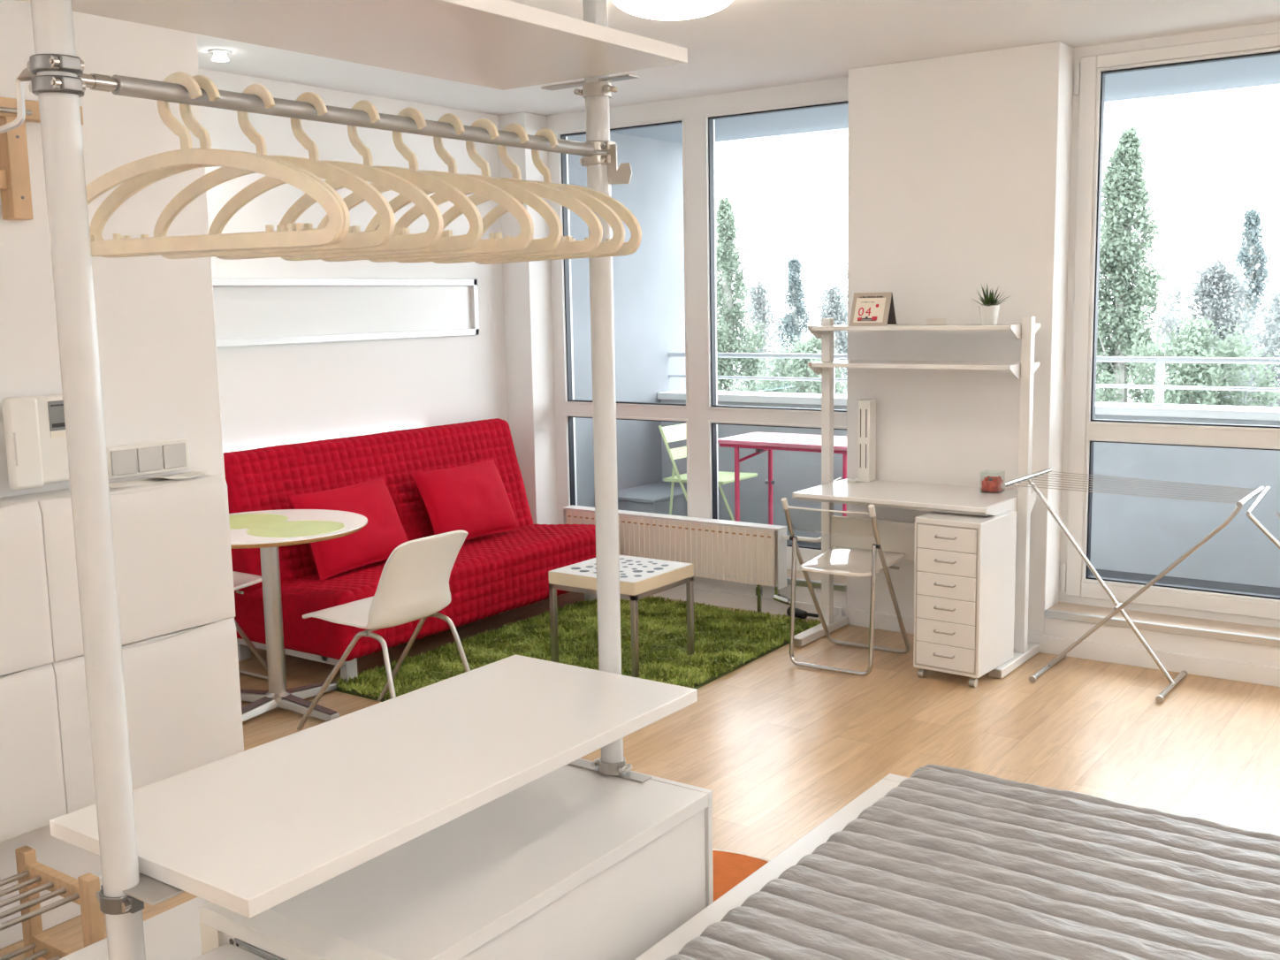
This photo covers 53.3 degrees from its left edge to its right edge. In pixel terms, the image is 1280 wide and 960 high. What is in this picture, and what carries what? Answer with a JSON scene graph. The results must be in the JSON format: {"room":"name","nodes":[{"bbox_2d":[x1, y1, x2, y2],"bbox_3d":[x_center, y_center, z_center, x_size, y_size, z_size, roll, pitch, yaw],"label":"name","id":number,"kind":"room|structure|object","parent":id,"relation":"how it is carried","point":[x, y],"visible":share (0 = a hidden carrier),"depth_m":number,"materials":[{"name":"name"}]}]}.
{"room":"studio apartment","nodes":[
{"label":"studio apartment","id":0,"kind":"room"},
{"bbox_2d":[0,0,234,912],"bbox_3d":[-3.288,0.030,2.140,1.760,2.570,4.820,5,10,35],"label":"wall","id":1,"kind":"structure","parent":0,"point":[156,325],"depth_m":3.30,"materials":[{"name":"white paint"}]},
{"bbox_2d":[0,498,53,676],"bbox_3d":[-1.615,0.267,2.842,0.182,0.387,0.514,5,10,35],"label":"upper cabinet","id":2,"kind":"object","parent":1,"relation":"attached to","point":[26,640],"visible":1,"depth_m":2.95,"materials":[{"name":"white laminate"}]},
{"bbox_2d":[0,662,66,842],"bbox_3d":[-1.607,0.651,2.896,0.182,0.387,0.514,5,10,35],"label":"upper cabinet","id":3,"kind":"object","parent":1,"relation":"attached to","point":[32,785],"visible":0.94,"depth_m":2.99,"materials":[{"name":"white laminate"}]},
{"bbox_2d":[1,394,69,490],"bbox_3d":[-1.454,-0.098,3.126,0.073,0.222,0.222,5,10,35],"label":"intercom","id":4,"kind":"object","parent":1,"relation":"attached to","point":[34,427],"visible":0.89,"depth_m":3.07,"materials":[{"name":"white plastic"}]},
{"bbox_2d":[0,96,83,220],"bbox_3d":[-1.621,-0.728,2.822,0.064,0.280,0.842,5,10,35],"label":"coat rack","id":5,"kind":"object","parent":1,"relation":"attached to","point":[15,186],"visible":0.84,"depth_m":3.01,"materials":[{"name":"brown wood"}]},
{"bbox_2d":[0,876,102,949],"bbox_3d":[-2.543,1.322,1.801,0.014,0.078,4.820,5,10,35],"label":"baseboard","id":6,"kind":"structure","parent":1,"relation":"attached to","point":[12,934],"depth_m":3.23,"materials":[{"name":"white paint"}]},
{"bbox_2d":[1,472,235,662],"bbox_3d":[-1.315,0.203,3.257,0.182,0.387,0.514,5,10,35],"label":"upper cabinet","id":7,"kind":"object","parent":1,"relation":"attached to","point":[171,539],"visible":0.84,"depth_m":3.23,"materials":[{"name":"white laminate"}]},
{"bbox_2d":[108,476,187,487],"bbox_3d":[-1.288,0.005,3.296,0.100,0.005,0.230,5,10,35],"label":"paper sheet","id":8,"kind":"object","parent":7,"relation":"on","point":[153,480],"visible":0.84,"depth_m":3.29,"materials":[{"name":"white paper"}]},
{"bbox_2d":[141,471,207,479],"bbox_3d":[-1.221,-0.013,3.367,0.105,0.013,0.145,5,10,35],"label":"paper sheet","id":9,"kind":"object","parent":7,"relation":"on","point":[191,474],"visible":1,"depth_m":3.38,"materials":[{"name":"white paper"}]},
{"bbox_2d":[106,438,189,479],"bbox_3d":[-1.307,-0.058,3.385,0.018,0.086,0.241,5,10,35],"label":"light switch","id":10,"kind":"object","parent":1,"relation":"attached to","point":[149,458],"visible":0.94,"depth_m":3.38,"materials":[{"name":"white plastic"}]},
{"bbox_2d":[52,617,243,814],"bbox_3d":[-1.308,0.587,3.311,0.182,0.387,0.514,5,10,35],"label":"upper cabinet","id":11,"kind":"object","parent":1,"relation":"attached to","point":[182,688],"visible":0.67,"depth_m":3.28,"materials":[{"name":"white laminate"}]},
{"bbox_2d":[198,68,508,452],"bbox_3d":[-1.645,-0.490,6.063,0.160,2.690,3.530,5,10,35],"label":"wall","id":12,"kind":"structure","parent":0,"point":[271,395],"depth_m":6.20,"materials":[{"name":"white paint"}]},
{"bbox_2d":[212,277,479,347],"bbox_3d":[-1.458,-0.816,6.123,0.032,0.300,1.965,5,10,35],"label":"wall shelf","id":13,"kind":"object","parent":12,"relation":"attached to","point":[248,311],"visible":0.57,"depth_m":6.14,"materials":[{"name":"white metal"}]},
{"bbox_2d":[497,112,557,525],"bbox_3d":[-0.577,-0.676,7.245,0.190,2.690,0.340,5,10,35],"label":"wall","id":14,"kind":"structure","parent":0,"point":[527,285],"depth_m":7.11,"materials":[{"name":"white paint"}]},
{"bbox_2d":[567,131,685,507],"bbox_3d":[-0.170,-0.830,8.288,0.250,2.750,1.850,5,10,35],"label":"wall","id":15,"kind":"structure","parent":0,"point":[649,312],"depth_m":8.28,"materials":[{"name":"white paint"}]},
{"bbox_2d":[0,591,1279,959],"bbox_3d":[-0.208,1.335,2.102,6.990,0.120,8.010,5,10,35],"label":"floor","id":16,"kind":"structure","parent":0,"point":[780,746],"depth_m":4.57,"materials":[{"name":"brown wood"}]},
{"bbox_2d":[0,845,104,959],"bbox_3d":[-1.596,1.081,2.607,0.307,0.295,0.903,5,10,35],"label":"shoe rack","id":17,"kind":"object","parent":16,"relation":"on","point":[33,877],"visible":0.97,"depth_m":2.92,"materials":[{"name":"brown wood"}]},
{"bbox_2d":[58,896,208,959],"bbox_3d":[-0.919,1.100,2.571,0.490,0.243,1.370,5,10,35],"label":"cabinet","id":18,"kind":"object","parent":16,"relation":"on","point":[174,933],"visible":0.02,"depth_m":2.68,"materials":[{"name":"paint"}]},
{"bbox_2d":[232,571,267,680],"bbox_3d":[-1.804,0.501,5.207,0.415,0.724,0.455,5,10,35],"label":"folding chair","id":19,"kind":"object","parent":16,"relation":"on","point":[240,580],"visible":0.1,"depth_m":5.24,"materials":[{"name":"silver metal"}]},
{"bbox_2d":[228,509,367,722],"bbox_3d":[-1.414,0.533,4.924,0.748,0.731,0.748,5,10,35],"label":"dining table","id":20,"kind":"object","parent":16,"relation":"on","point":[267,530],"visible":0.79,"depth_m":4.89,"materials":[{"name":"white laminate"}]},
{"bbox_2d":[0,0,697,959],"bbox_3d":[-0.433,-0.039,2.246,0.498,2.570,1.292,5,10,35],"label":"clothes rack","id":21,"kind":"object","parent":16,"relation":"on","point":[247,833],"visible":1,"depth_m":2.09,"materials":[{"name":"white paint"}]},
{"bbox_2d":[85,71,343,256],"bbox_3d":[-0.663,-0.464,1.864,0.565,0.257,0.010,3,9,26],"label":"clothes hanger","id":22,"kind":"object","parent":21,"relation":"hanging from","point":[296,236],"visible":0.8,"depth_m":1.84,"materials":[{"name":"beige plastic"}]},
{"bbox_2d":[89,75,350,257],"bbox_3d":[-0.644,-0.468,1.891,0.565,0.257,0.010,4,9,31],"label":"clothes hanger","id":23,"kind":"object","parent":21,"relation":"hanging from","point":[127,189],"visible":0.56,"depth_m":1.90,"materials":[{"name":"beige plastic"}]},
{"bbox_2d":[153,83,395,259],"bbox_3d":[-0.585,-0.480,1.972,0.565,0.257,0.010,4,10,35],"label":"clothes hanger","id":24,"kind":"object","parent":21,"relation":"hanging from","point":[354,239],"visible":0.7,"depth_m":1.94,"materials":[{"name":"beige plastic"}]},
{"bbox_2d":[208,91,443,259],"bbox_3d":[-0.526,-0.493,2.055,0.565,0.257,0.010,5,10,36],"label":"clothes hanger","id":25,"kind":"object","parent":21,"relation":"hanging from","point":[402,240],"visible":0.6,"depth_m":2.00,"materials":[{"name":"beige plastic"}]},
{"bbox_2d":[15,0,687,90],"bbox_3d":[-0.428,-0.768,2.157,0.477,0.027,1.126,5,10,35],"label":"shelf","id":26,"kind":"object","parent":21,"relation":"attached to","point":[499,44],"depth_m":2.18,"materials":[{"name":"white paint"}]},
{"bbox_2d":[49,655,697,917],"bbox_3d":[-0.410,0.500,2.340,0.498,0.027,1.126,5,10,35],"label":"shelf","id":27,"kind":"object","parent":21,"relation":"attached to","point":[247,833],"depth_m":2.18,"materials":[{"name":"white paint"}]},
{"bbox_2d":[278,99,483,260],"bbox_3d":[-0.459,-0.507,2.148,0.565,0.257,0.009,6,11,41],"label":"clothes hanger","id":28,"kind":"object","parent":21,"relation":"hanging from","point":[446,242],"visible":0.51,"depth_m":2.07,"materials":[{"name":"beige plastic"}]},
{"bbox_2d":[316,106,533,261],"bbox_3d":[-0.397,-0.520,2.234,0.565,0.257,0.009,5,10,38],"label":"clothes hanger","id":29,"kind":"object","parent":21,"relation":"hanging from","point":[496,243],"visible":0.52,"depth_m":2.15,"materials":[{"name":"beige plastic"}]},
{"bbox_2d":[365,113,562,262],"bbox_3d":[-0.340,-0.532,2.312,0.565,0.257,0.010,6,11,43],"label":"clothes hanger","id":30,"kind":"object","parent":21,"relation":"hanging from","point":[548,244],"visible":0.53,"depth_m":2.23,"materials":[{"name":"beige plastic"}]},
{"bbox_2d":[392,118,602,262],"bbox_3d":[-0.288,-0.543,2.384,0.565,0.257,0.009,5,10,38],"label":"clothes hanger","id":31,"kind":"object","parent":21,"relation":"hanging from","point":[566,247],"visible":0.55,"depth_m":2.30,"materials":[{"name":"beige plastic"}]},
{"bbox_2d":[433,122,625,263],"bbox_3d":[-0.238,-0.554,2.454,0.565,0.257,0.009,6,11,42],"label":"clothes hanger","id":32,"kind":"object","parent":21,"relation":"hanging from","point":[605,211],"visible":0.47,"depth_m":2.37,"materials":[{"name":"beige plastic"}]},
{"bbox_2d":[474,128,641,264],"bbox_3d":[-0.184,-0.566,2.529,0.009,0.257,0.565,-8,10,-40],"label":"clothes hanger","id":33,"kind":"object","parent":21,"relation":"hanging from","point":[628,247],"visible":0.54,"depth_m":2.45,"materials":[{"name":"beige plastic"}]},
{"bbox_2d":[297,530,470,730],"bbox_3d":[-0.928,0.551,4.687,0.577,0.754,0.439,5,10,35],"label":"shell chair","id":34,"kind":"object","parent":16,"relation":"on","point":[414,582],"visible":1,"depth_m":4.54,"materials":[{"name":"white plastic"}]},
{"bbox_2d":[223,418,596,682],"bbox_3d":[-0.989,0.257,6.096,0.832,0.936,1.880,5,10,35],"label":"sofa","id":35,"kind":"object","parent":16,"relation":"on","point":[497,573],"visible":0.52,"depth_m":5.84,"materials":[{"name":"red fabric"}]},
{"bbox_2d":[287,475,408,580],"bbox_3d":[-1.295,0.207,5.762,0.220,0.376,0.608,4,9,32],"label":"throw pillow","id":36,"kind":"object","parent":35,"relation":"on","point":[384,531],"visible":0.72,"depth_m":5.70,"materials":[{"name":"red fabric"}]},
{"bbox_2d":[410,457,519,540],"bbox_3d":[-0.865,0.108,6.374,0.221,0.365,0.625,5,10,35],"label":"throw pillow","id":37,"kind":"object","parent":35,"relation":"on","point":[473,499],"visible":0.94,"depth_m":6.28,"materials":[{"name":"red fabric"}]},
{"bbox_2d":[192,758,713,959],"bbox_3d":[-0.370,0.973,2.430,0.470,0.513,1.170,5,10,35],"label":"cabinet","id":38,"kind":"object","parent":16,"relation":"on","point":[571,863],"visible":0.7,"depth_m":2.40,"materials":[{"name":"white paint"}]},
{"bbox_2d":[332,595,820,701],"bbox_3d":[-0.194,0.756,5.632,1.339,0.047,2.004,5,10,35],"label":"shag rug","id":39,"kind":"object","parent":16,"relation":"on","point":[726,640],"visible":0.63,"depth_m":5.71,"materials":[{"name":"green carpet"}]},
{"bbox_2d":[548,554,694,677],"bbox_3d":[-0.075,0.577,5.481,0.448,0.414,0.437,5,10,35],"label":"coffee table","id":40,"kind":"object","parent":39,"relation":"on","point":[640,577],"visible":0.66,"depth_m":5.38,"materials":[{"name":"white wood"}]},
{"bbox_2d":[712,848,769,901],"bbox_3d":[0.115,1.101,3.268,0.744,0.008,0.744,5,10,35],"label":"round rug","id":41,"kind":"object","parent":16,"relation":"on","point":[730,868],"visible":0.07,"depth_m":3.50,"materials":[{"name":"orange fabric"}]},
{"bbox_2d":[634,773,908,959],"bbox_3d":[0.728,1.080,2.052,1.702,0.365,2.180,5,10,35],"label":"bed","id":42,"kind":"object","parent":16,"relation":"on","point":[674,942],"visible":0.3,"depth_m":2.83,"materials":[{"name":"white paint"}]},
{"bbox_2d":[664,763,1279,959],"bbox_3d":[0.732,0.915,1.986,1.497,0.110,1.999,5,10,35],"label":"quilt","id":43,"kind":"object","parent":42,"relation":"on","point":[951,863],"visible":1,"depth_m":2.51,"materials":[{"name":"grey fabric"}]},
{"bbox_2d":[780,497,910,676],"bbox_3d":[0.888,0.418,5.433,0.415,0.724,0.455,4,10,34],"label":"folding chair","id":44,"kind":"object","parent":16,"relation":"on","point":[838,560],"visible":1,"depth_m":5.39,"materials":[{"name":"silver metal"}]},
{"bbox_2d":[792,316,1040,678],"bbox_3d":[1.175,0.031,5.520,0.974,1.454,0.542,5,10,35],"label":"desk","id":45,"kind":"object","parent":16,"relation":"on","point":[895,537],"visible":0.88,"depth_m":5.48,"materials":[{"name":"white paint"}]},
{"bbox_2d":[846,479,861,482],"bbox_3d":[0.981,0.004,5.829,0.070,0.013,0.020,5,10,35],"label":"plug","id":46,"kind":"object","parent":45,"relation":"on","point":[848,480],"visible":1,"depth_m":5.82,"materials":[{"name":"white plastic"}]},
{"bbox_2d":[856,398,877,482],"bbox_3d":[1.034,-0.182,5.853,0.085,0.373,0.088,5,10,35],"label":"box","id":47,"kind":"object","parent":45,"relation":"on","point":[866,453],"visible":1,"depth_m":5.83,"materials":[{"name":"white plastic"}]},
{"bbox_2d":[848,292,896,326],"bbox_3d":[1.021,-0.750,5.595,0.178,0.143,0.107,5,10,35],"label":"desk calendar","id":48,"kind":"object","parent":45,"relation":"on","point":[868,308],"visible":1,"depth_m":5.57,"materials":[{"name":"beige paper"}]},
{"bbox_2d":[857,304,878,319],"bbox_3d":[0.997,-0.733,5.572,0.093,0.070,0.024,5,10,35],"label":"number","id":49,"kind":"object","parent":48,"relation":"on","point":[864,311],"depth_m":5.57,"materials":[{"name":"beige"}]},
{"bbox_2d":[857,296,883,320],"bbox_3d":[1.003,-0.749,5.573,0.113,0.109,0.039,5,10,35],"label":"print","id":50,"kind":"object","parent":48,"relation":"on","point":[869,308],"depth_m":5.57,"materials":[{"name":"grey paper"}]},
{"bbox_2d":[811,359,1020,370],"bbox_3d":[1.207,-0.500,5.545,0.900,0.020,0.260,5,10,35],"label":"shelf","id":51,"kind":"object","parent":45,"relation":"attached to","point":[824,364],"depth_m":5.47,"materials":[{"name":"white paint"}]},
{"bbox_2d":[811,323,1021,330],"bbox_3d":[1.204,-0.661,5.522,0.900,0.020,0.260,5,10,35],"label":"shelf","id":52,"kind":"object","parent":45,"relation":"attached to","point":[824,326],"depth_m":5.40,"materials":[{"name":"white paint"}]},
{"bbox_2d":[973,284,1009,325],"bbox_3d":[1.472,-0.734,5.303,0.157,0.176,0.188,-1,8,-1],"label":"potted plant","id":53,"kind":"object","parent":45,"relation":"on","point":[989,309],"visible":1,"depth_m":5.28,"materials":[{"name":"green plant"}]},
{"bbox_2d":[981,475,1003,492],"bbox_3d":[1.510,0.007,5.468,0.080,0.088,0.083,5,10,35],"label":"box","id":54,"kind":"object","parent":45,"relation":"on","point":[989,483],"visible":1,"depth_m":5.44,"materials":[{"name":"red glass"}]},
{"bbox_2d":[913,510,1016,687],"bbox_3d":[1.326,0.470,5.226,0.282,0.668,0.384,5,10,38],"label":"drawer unit","id":55,"kind":"object","parent":16,"relation":"on","point":[964,565],"visible":1,"depth_m":5.10,"materials":[{"name":"white paint"}]},
{"bbox_2d":[1000,467,1279,702],"bbox_3d":[2.099,0.414,4.968,1.280,0.822,0.513,3,9,27],"label":"drying rack","id":56,"kind":"object","parent":16,"relation":"on","point":[1118,607],"visible":1,"depth_m":5.03,"materials":[{"name":"silver metal"}]},
{"bbox_2d":[196,0,1279,115],"bbox_3d":[-0.234,-1.354,1.768,7.300,0.160,8.410,5,10,35],"label":"ceiling","id":57,"kind":"structure","parent":0,"point":[744,44],"depth_m":5.10,"materials":[{"name":"white paint"}]},
{"bbox_2d":[207,48,231,61],"bbox_3d":[-1.679,-1.695,5.100,0.094,0.036,0.094,5,10,35],"label":"recessed light","id":58,"kind":"object","parent":57,"relation":"in","point":[219,55],"visible":1,"depth_m":5.08,"materials":[{"name":"silver metal"}]},
{"bbox_2d":[612,0,732,20],"bbox_3d":[0.110,-1.571,4.189,0.410,0.094,0.410,5,10,35],"label":"ceiling lamp","id":59,"kind":"object","parent":57,"relation":"attached to","point":[661,10],"visible":1,"depth_m":4.14,"materials":[{"name":"white plastic"}]},
{"bbox_2d":[610,53,1279,143],"bbox_3d":[3.001,-2.036,5.649,8.300,0.270,1.760,5,10,35],"label":"soffit","id":60,"kind":"structure","parent":0,"point":[1265,70],"depth_m":6.71,"materials":[{"name":"grey"}]},
{"bbox_2d":[845,41,1074,634],"bbox_3d":[1.451,-0.514,5.808,0.952,2.690,0.340,5,10,35],"label":"wall pillar","id":61,"kind":"structure","parent":0,"point":[959,165],"depth_m":5.58,"materials":[{"name":"white paint"}]},
{"bbox_2d":[657,389,1279,587],"bbox_3d":[3.487,0.105,6.361,8.050,0.895,0.300,5,10,35],"label":"wall","id":62,"kind":"structure","parent":0,"point":[1130,533],"depth_m":6.79,"materials":[{"name":"white"}]},
{"bbox_2d":[668,352,1279,405],"bbox_3d":[3.476,-0.467,6.280,8.050,0.260,0.032,5,10,35],"label":"balcony railing","id":63,"kind":"object","parent":62,"relation":"on","point":[1159,387],"visible":0.69,"depth_m":6.81,"materials":[{"name":"grey metal"}]},
{"bbox_2d":[680,576,1279,667],"bbox_3d":[1.738,0.711,5.696,5.550,0.285,0.190,5,10,35],"label":"wall","id":64,"kind":"structure","parent":0,"point":[1118,636],"depth_m":5.36,"materials":[{"name":"white paint"}]},
{"bbox_2d":[562,504,821,620],"bbox_3d":[0.237,0.420,6.517,1.558,0.454,0.138,5,10,35],"label":"radiator","id":65,"kind":"object","parent":64,"relation":"attached to","point":[740,552],"visible":0.81,"depth_m":6.38,"materials":[{"name":"beige metal"}]},
{"bbox_2d":[562,504,786,531],"bbox_3d":[0.147,0.192,6.559,1.335,0.012,0.089,5,10,35],"label":"grille","id":66,"kind":"object","parent":65,"relation":"attached to","point":[669,520],"depth_m":6.49,"materials":[{"name":"white metal"}]},
{"bbox_2d":[546,76,848,576],"bbox_3d":[0.310,-0.766,6.659,1.920,2.383,0.081,5,10,35],"label":"window","id":67,"kind":"structure","parent":64,"relation":"in","point":[701,413],"depth_m":6.63,"materials":[{"name":"white plastic"}]},
{"bbox_2d":[649,585,842,620],"bbox_3d":[0.115,0.582,6.718,2.090,0.078,0.016,5,10,35],"label":"baseboard","id":68,"kind":"structure","parent":64,"relation":"attached to","point":[713,598],"depth_m":6.44,"materials":[{"name":"white paint"}]},
{"bbox_2d":[786,569,846,592],"bbox_3d":[0.256,0.443,6.719,1.920,0.032,0.207,5,10,35],"label":"trim","id":69,"kind":"structure","parent":64,"relation":"on","point":[840,582],"depth_m":6.23,"materials":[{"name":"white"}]},
{"bbox_2d":[848,609,1279,686],"bbox_3d":[2.977,0.812,4.690,4.860,0.078,0.016,5,10,35],"label":"baseboard","id":70,"kind":"structure","parent":64,"relation":"in","point":[1252,673],"depth_m":5.33,"materials":[{"name":"white paint"}]},
{"bbox_2d":[1043,601,1279,647],"bbox_3d":[2.902,0.655,4.843,2.678,0.032,0.207,5,10,35],"label":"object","id":71,"kind":"structure","parent":64,"relation":"on","point":[1144,620],"depth_m":5.28,"materials":[{"name":"white paint"}]},
{"bbox_2d":[1059,21,1279,628],"bbox_3d":[2.954,-0.553,4.779,2.678,2.383,0.090,5,10,35],"label":"window","id":72,"kind":"structure","parent":64,"relation":"in","point":[1091,64],"depth_m":5.39,"materials":[{"name":"white plastic"}]},
{"bbox_2d":[786,539,1279,595],"bbox_3d":[3.003,0.723,5.965,8.300,0.200,1.590,5,10,35],"label":"floor","id":73,"kind":"structure","parent":0,"point":[1102,573],"depth_m":6.64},
{"bbox_2d":[617,480,687,516],"bbox_3d":[0.114,0.213,8.191,0.440,0.300,0.705,5,10,35],"label":"planter box","id":74,"kind":"object","parent":73,"relation":"on","point":[654,498],"visible":0.4,"depth_m":7.97,"materials":[{"name":"grey concrete"}]},
{"bbox_2d":[658,423,757,520],"bbox_3d":[0.417,0.041,7.718,0.463,0.772,0.427,5,10,35],"label":"balcony chair","id":75,"kind":"object","parent":73,"relation":"on","point":[676,432],"visible":0.59,"depth_m":7.66,"materials":[{"name":"green paint"}]},
{"bbox_2d":[717,431,846,525],"bbox_3d":[0.914,0.139,7.041,0.900,0.735,0.460,5,10,35],"label":"table","id":76,"kind":"object","parent":73,"relation":"on","point":[762,442],"visible":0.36,"depth_m":7.03,"materials":[{"name":"pink"}]},
{"label":"outside","id":77,"kind":"structure","parent":0,"visible":0},
{"bbox_2d":[735,384,1276,403],"bbox_3d":[35.158,0.743,67.014,140.000,0.300,131.500,5,10,35],"label":"ground","id":78,"kind":"structure","parent":77,"point":[1128,394],"depth_m":127.78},
{"bbox_2d":[716,193,770,391],"bbox_3d":[1.784,0.583,26.133,2.234,12.625,2.280,-6,9,-32],"label":"poplar tree","id":79,"kind":"object","parent":78,"relation":"on","point":[727,259],"visible":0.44,"depth_m":25.25,"materials":[{"name":"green plant"}]},
{"bbox_2d":[733,273,798,392],"bbox_3d":[3.027,0.724,30.281,2.391,11.148,2.588,-4,9,-22],"label":"leafy tree","id":80,"kind":"object","parent":78,"relation":"on","point":[759,302],"visible":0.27,"depth_m":29.52,"materials":[{"name":"grey plant"}]},
{"bbox_2d":[717,327,846,394],"bbox_3d":[3.019,2.449,21.707,4.911,10.113,4.352,5,10,35],"label":"leafy tree","id":81,"kind":"object","parent":78,"relation":"on","point":[799,368],"visible":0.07,"depth_m":21.19,"materials":[{"name":"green plant"}]},
{"bbox_2d":[767,254,813,393],"bbox_3d":[4.013,-0.123,34.216,2.020,11.696,1.878,-6,9,-30],"label":"poplar tree","id":82,"kind":"object","parent":78,"relation":"on","point":[792,326],"visible":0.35,"depth_m":33.50,"materials":[{"name":"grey plant"}]},
{"bbox_2d":[800,272,847,394],"bbox_3d":[3.693,1.538,24.859,2.295,11.016,2.165,-5,9,-28],"label":"leafy tree","id":83,"kind":"object","parent":78,"relation":"on","point":[835,309],"visible":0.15,"depth_m":24.10,"materials":[{"name":"grey plant"}]},
{"bbox_2d":[838,239,847,394],"bbox_3d":[4.614,0.509,26.577,2.329,12.541,2.270,6,11,42],"label":"poplar tree","id":84,"kind":"object","parent":78,"relation":"on","point":[846,264],"visible":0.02,"depth_m":26.08,"materials":[{"name":"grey plant"}]},
{"bbox_2d":[1095,124,1170,403],"bbox_3d":[6.925,1.388,18.744,2.325,12.889,2.337,-7,10,-35],"label":"poplar tree","id":85,"kind":"object","parent":78,"relation":"on","point":[1120,256],"visible":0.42,"depth_m":17.96,"materials":[{"name":"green plant"}]},
{"bbox_2d":[1095,309,1279,406],"bbox_3d":[7.306,2.828,17.627,5.343,10.333,4.935,5,10,35],"label":"bushes","id":86,"kind":"object","parent":78,"relation":"on","point":[1193,342],"visible":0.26,"depth_m":16.58,"materials":[{"name":"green plant"}]},
{"bbox_2d":[1144,240,1279,407],"bbox_3d":[10.159,1.502,22.848,3.272,11.401,3.260,-3,8,-11],"label":"leafy tree","id":87,"kind":"object","parent":78,"relation":"on","point":[1216,291],"visible":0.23,"depth_m":21.97,"materials":[{"name":"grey plant"}]},
{"bbox_2d":[1218,197,1278,403],"bbox_3d":[13.016,0.197,27.856,2.053,12.488,2.268,5,10,35],"label":"poplar tree","id":88,"kind":"object","parent":78,"relation":"on","point":[1248,255],"visible":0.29,"depth_m":27.03,"materials":[{"name":"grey plant"}]},
{"bbox_2d":[1224,281,1279,407],"bbox_3d":[10.228,2.057,20.156,3.572,11.048,3.647,-3,8,-15],"label":"leafy tree","id":89,"kind":"object","parent":78,"relation":"on","point":[1270,340],"visible":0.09,"depth_m":19.59,"materials":[{"name":"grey plant"}]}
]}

